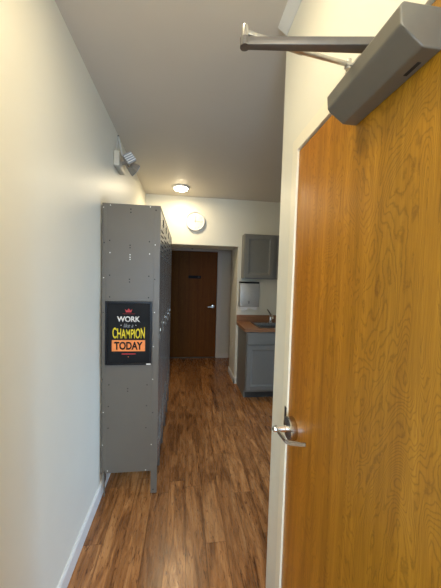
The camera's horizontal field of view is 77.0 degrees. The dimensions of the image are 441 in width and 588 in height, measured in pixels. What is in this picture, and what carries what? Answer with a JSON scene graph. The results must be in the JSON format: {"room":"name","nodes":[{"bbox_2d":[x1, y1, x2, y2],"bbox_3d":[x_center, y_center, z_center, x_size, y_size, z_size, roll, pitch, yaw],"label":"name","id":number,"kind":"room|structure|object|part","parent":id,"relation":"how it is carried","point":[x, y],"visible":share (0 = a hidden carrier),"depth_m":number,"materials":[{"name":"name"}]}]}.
{"room":"staff break room","nodes":[
{"label":"staff break room","id":0,"kind":"room"},
{"bbox_2d":[0,0,145,587],"bbox_3d":[-0.717,0.143,0.738,0.120,2.648,6.227,1,3,-7],"label":"wall","id":1,"kind":"structure","parent":0,"point":[58,137],"depth_m":1.13,"materials":[{"name":"paint"}]},
{"bbox_2d":[57,473,110,587],"bbox_3d":[-0.687,1.418,0.817,0.013,0.095,6.227,1,3,-7],"label":"baseboard","id":2,"kind":"structure","parent":1,"relation":"attached to","point":[65,578],"depth_m":1.54,"materials":[{"name":"paint"}]},
{"bbox_2d":[113,150,139,175],"bbox_3d":[-0.732,-1.028,2.189,0.173,0.141,0.210,1,3,-7],"label":"emergency light","id":3,"kind":"object","parent":1,"relation":"attached to","point":[119,161],"visible":1,"depth_m":2.13,"materials":[{"name":"grey plastic"}]},
{"bbox_3d":[-0.810,-1.255,2.201,0.012,0.012,0.012,1,3,-7],"label":"hook","id":4,"kind":"object","parent":1,"relation":"attached to","visible":0},
{"bbox_2d":[116,136,122,155],"bbox_3d":[-0.802,-1.172,2.170,0.033,0.163,0.140,2,3,3],"label":"cable","id":5,"kind":"object","parent":4,"relation":"hanging from","point":[118,136],"visible":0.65,"depth_m":2.21,"materials":[{"name":"grey plastic"}]},
{"bbox_2d":[67,358,272,587],"bbox_3d":[0.490,1.503,1.636,4.450,0.100,7.843,1,3,-7],"label":"floor","id":6,"kind":"structure","parent":0,"point":[205,524],"depth_m":1.88,"materials":[{"name":"brown wood"}]},
{"bbox_2d":[101,203,171,496],"bbox_3d":[-0.703,0.363,2.637,0.384,2.001,1.528,1,3,-7],"label":"locker","id":7,"kind":"object","parent":6,"relation":"on","point":[136,239],"visible":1,"depth_m":1.90,"materials":[{"name":"metal"}]},
{"bbox_3d":[-0.805,1.309,1.927,0.008,0.185,0.030,1,3,-7],"label":"leg","id":8,"kind":"part","parent":7,"relation":"part of","materials":[{"name":"metal"}]},
{"bbox_3d":[-0.631,0.324,1.881,0.332,1.836,0.010,1,3,-7],"label":"panel","id":9,"kind":"part","parent":7,"relation":"part of","materials":[{"name":"metal"}]},
{"bbox_2d":[105,301,151,364],"bbox_3d":[-0.618,0.265,1.865,0.304,0.432,0.015,1,3,-7],"label":"framed poster","id":10,"kind":"object","parent":7,"relation":"attached to","point":[128,324],"visible":1,"depth_m":1.86,"materials":[{"name":"black paper"}]},
{"bbox_3d":[-0.448,0.408,1.909,0.042,1.997,0.014,1,3,-7],"label":"post","id":11,"kind":"part","parent":7,"relation":"part of","materials":[{"name":"metal"}]},
{"bbox_3d":[-0.452,0.321,2.059,0.015,1.808,0.287,1,3,-7],"label":"door","id":12,"kind":"part","parent":7,"relation":"part of","materials":[{"name":"metal"}]},
{"bbox_3d":[-0.491,0.303,2.361,0.015,1.808,0.287,1,3,-7],"label":"door","id":13,"kind":"part","parent":7,"relation":"part of","materials":[{"name":"metal"}]},
{"bbox_3d":[-0.529,0.285,2.663,0.015,1.808,0.287,1,3,-7],"label":"door","id":14,"kind":"part","parent":7,"relation":"part of","materials":[{"name":"metal"}]},
{"bbox_3d":[-0.568,0.268,2.965,0.015,1.808,0.287,1,3,-7],"label":"door","id":15,"kind":"part","parent":7,"relation":"part of","materials":[{"name":"metal"}]},
{"bbox_3d":[-0.606,0.250,3.267,0.015,1.808,0.287,1,3,-7],"label":"door","id":16,"kind":"part","parent":7,"relation":"part of","materials":[{"name":"metal"}]},
{"bbox_2d":[236,326,274,396],"bbox_3d":[0.734,0.902,3.821,0.914,0.874,0.572,1,3,-7],"label":"base cabinet","id":17,"kind":"object","parent":6,"relation":"on","point":[255,350],"visible":0.31,"depth_m":3.52,"materials":[{"name":"grey paint"}]},
{"bbox_3d":[0.543,0.938,3.519,0.432,0.575,0.019,1,3,-7],"label":"door","id":18,"kind":"part","parent":17,"relation":"part of","materials":[{"name":"grey paint"}]},
{"bbox_3d":[0.553,0.563,3.498,0.432,0.147,0.019,1,3,-7],"label":"drawer","id":19,"kind":"part","parent":17,"relation":"part of","materials":[{"name":"grey paint"}]},
{"bbox_3d":[1.649,0.921,3.938,0.928,0.874,0.572,1,3,-7],"label":"base cabinet","id":20,"kind":"object","parent":6,"relation":"on","visible":0},
{"bbox_2d":[236,315,275,331],"bbox_3d":[1.215,0.406,3.845,1.914,0.138,0.589,1,3,-7],"label":"countertop","id":21,"kind":"structure","parent":20,"relation":"on","point":[243,321],"depth_m":4.00,"materials":[{"name":"laminate"}]},
{"bbox_2d":[251,322,275,327],"bbox_3d":[0.740,0.505,3.797,0.581,0.170,0.508,1,3,-7],"label":"sink","id":22,"kind":"object","parent":21,"relation":"in","point":[257,324],"visible":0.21,"depth_m":3.94,"materials":[{"name":"metal"}]},
{"bbox_2d":[267,309,273,321],"bbox_3d":[0.721,0.317,3.932,0.086,0.189,0.214,1,3,-7],"label":"faucet","id":23,"kind":"object","parent":21,"relation":"on","point":[271,317],"visible":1,"depth_m":4.00,"materials":[{"name":"silver metal"}]},
{"bbox_2d":[55,0,287,202],"bbox_3d":[0.566,-1.240,1.486,4.450,0.100,7.843,1,3,-7],"label":"ceiling","id":24,"kind":"structure","parent":0,"point":[173,79],"depth_m":1.63,"materials":[{"name":"paint"}]},
{"bbox_2d":[172,184,189,191],"bbox_3d":[-0.490,-1.305,3.436,0.216,0.042,0.216,1,3,-7],"label":"ceiling light","id":25,"kind":"object","parent":24,"relation":"attached to","point":[178,187],"visible":1,"depth_m":3.38,"materials":[{"name":"white plastic"}]},
{"bbox_2d":[174,186,187,191],"bbox_3d":[-0.490,-1.297,3.436,0.162,0.026,0.162,1,3,-7],"label":"diffuser","id":26,"kind":"object","parent":25,"relation":"attached to","point":[178,188],"depth_m":3.39,"materials":[{"name":"beige plastic"}]},
{"bbox_2d":[176,250,231,352],"bbox_3d":[0.043,-0.091,5.370,4.450,2.648,0.150,1,3,-7],"label":"wall","id":27,"kind":"structure","parent":0,"point":[226,254],"depth_m":5.31,"materials":[{"name":"paint"}]},
{"bbox_2d":[170,357,214,357],"bbox_3d":[-0.560,1.214,5.352,0.914,0.011,0.125,1,3,-7],"label":"trim","id":28,"kind":"structure","parent":27,"relation":"attached to","point":[170,357],"depth_m":5.29,"materials":[{"name":"brown wood"}]},
{"bbox_2d":[170,250,217,356],"bbox_3d":[-0.528,0.202,5.266,0.906,2.018,0.097,1,3,-7],"label":"door","id":29,"kind":"structure","parent":27,"relation":"in","point":[193,301],"depth_m":5.27,"materials":[{"name":"brown wood"}]},
{"bbox_2d":[188,275,200,278],"bbox_3d":[-0.488,-0.321,5.242,0.235,0.055,0.005,1,3,-7],"label":"door sign","id":30,"kind":"object","parent":29,"relation":"attached to","point":[189,276],"visible":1,"depth_m":5.24,"materials":[{"name":"black plastic"}]},
{"bbox_2d":[172,248,221,357],"bbox_3d":[-0.529,0.170,5.279,1.064,2.105,0.118,1,3,-7],"label":"trim","id":31,"kind":"structure","parent":27,"relation":"attached to","point":[219,264],"depth_m":5.27,"materials":[{"name":"paint"}]},
{"bbox_2d":[219,353,228,357],"bbox_3d":[0.382,1.195,5.407,0.817,0.095,0.013,1,3,-7],"label":"baseboard","id":32,"kind":"structure","parent":27,"relation":"attached to","point":[221,355],"depth_m":5.36,"materials":[{"name":"paint"}]},
{"bbox_2d":[146,194,280,378],"bbox_3d":[0.186,-0.025,4.245,4.450,2.648,0.510,1,3,-7],"label":"wall","id":33,"kind":"structure","parent":0,"point":[226,220],"depth_m":3.94,"materials":[{"name":"paint"}]},
{"bbox_2d":[186,211,204,230],"bbox_3d":[-0.349,-1.009,3.841,0.260,0.260,0.040,1,3,-7],"label":"wall clock","id":34,"kind":"object","parent":33,"relation":"attached to","point":[195,221],"visible":1,"depth_m":3.83,"materials":[{"name":"white plastic"}]},
{"bbox_2d":[228,366,235,383],"bbox_3d":[0.177,1.249,4.318,0.043,0.095,0.536,1,3,-7],"label":"baseboard","id":35,"kind":"structure","parent":33,"relation":"attached to","point":[233,378],"depth_m":4.21,"materials":[{"name":"paint"}]},
{"bbox_2d":[238,281,259,306],"bbox_3d":[0.406,0.003,3.963,0.282,0.355,0.107,1,3,-7],"label":"dispenser","id":36,"kind":"object","parent":33,"relation":"attached to","point":[248,296],"visible":1,"depth_m":3.91,"materials":[{"name":"metal"}]},
{"bbox_2d":[240,307,256,310],"bbox_3d":[0.404,0.207,3.941,0.242,0.058,0.023,1,3,-7],"label":"paper towel","id":37,"kind":"object","parent":36,"relation":"hanging from","point":[241,308],"visible":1,"depth_m":3.93,"materials":[{"name":"white paper"}]},
{"bbox_2d":[236,315,275,321],"bbox_3d":[1.180,0.370,4.126,1.914,0.098,0.020,1,3,-7],"label":"backsplash","id":38,"kind":"structure","parent":33,"relation":"attached to","point":[239,318],"depth_m":4.03,"materials":[{"name":"laminate"}]},
{"bbox_2d":[241,234,278,279],"bbox_3d":[0.733,-0.514,3.935,0.845,0.612,0.184,1,3,-7],"label":"upper cabinet","id":39,"kind":"object","parent":33,"relation":"attached to","point":[260,253],"visible":0.52,"depth_m":3.83,"materials":[{"name":"grey paint"}]},
{"bbox_3d":[0.970,-0.504,3.883,0.368,0.592,0.019,1,3,-7],"label":"door","id":40,"kind":"part","parent":39,"relation":"part of","materials":[{"name":"grey paint"}]},
{"bbox_2d":[266,0,405,587],"bbox_3d":[0.554,0.243,-0.443,0.140,2.648,3.554,1,3,-7],"label":"wall","id":41,"kind":"structure","parent":0,"point":[309,81],"depth_m":1.10,"materials":[{"name":"paint"}]},
{"bbox_2d":[278,0,301,34],"bbox_3d":[0.500,-1.065,-0.527,0.043,0.030,3.554,1,3,-7],"label":"crown molding","id":42,"kind":"structure","parent":41,"relation":"attached to","point":[292,6],"depth_m":1.16,"materials":[{"name":"paint"}]},
{"bbox_2d":[275,0,434,587],"bbox_3d":[0.402,0.458,0.684,0.146,2.086,1.022,1,3,-7],"label":"trim","id":43,"kind":"structure","parent":41,"relation":"attached to","point":[323,114],"depth_m":1.13,"materials":[{"name":"paint"}]},
{"bbox_2d":[272,0,440,587],"bbox_3d":[0.317,0.480,0.676,0.127,2.022,0.914,1,3,-7],"label":"door","id":44,"kind":"structure","parent":41,"relation":"in","point":[361,427],"depth_m":0.65,"materials":[{"name":"brown wood"}]},
{"bbox_3d":[0.271,0.522,1.077,0.026,0.088,0.088,1,3,-7],"label":"handle","id":45,"kind":"part","parent":44,"relation":"part of","materials":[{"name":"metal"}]},
{"bbox_3d":[0.235,0.513,0.998,0.040,0.040,0.174,0,3,-24],"label":"lever","id":46,"kind":"part","parent":44,"relation":"part of","materials":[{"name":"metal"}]},
{"bbox_2d":[240,1,440,124],"bbox_3d":[0.205,-0.515,0.593,0.323,0.169,0.288,1,3,-7],"label":"door closer","id":47,"kind":"object","parent":44,"relation":"attached to","point":[411,36],"depth_m":0.57,"materials":[{"name":"grey paint"}]},
{"bbox_3d":[0.191,-0.577,0.655,0.296,0.042,0.013,0,3,-24],"label":"link arm","id":48,"kind":"part","parent":47,"relation":"part of","materials":[{"name":"metal"}]},
{"bbox_3d":[0.198,-0.536,0.594,0.312,0.020,0.032,2,3,0],"label":"arm","id":49,"kind":"part","parent":47,"relation":"part of","materials":[{"name":"metal"}]}
]}

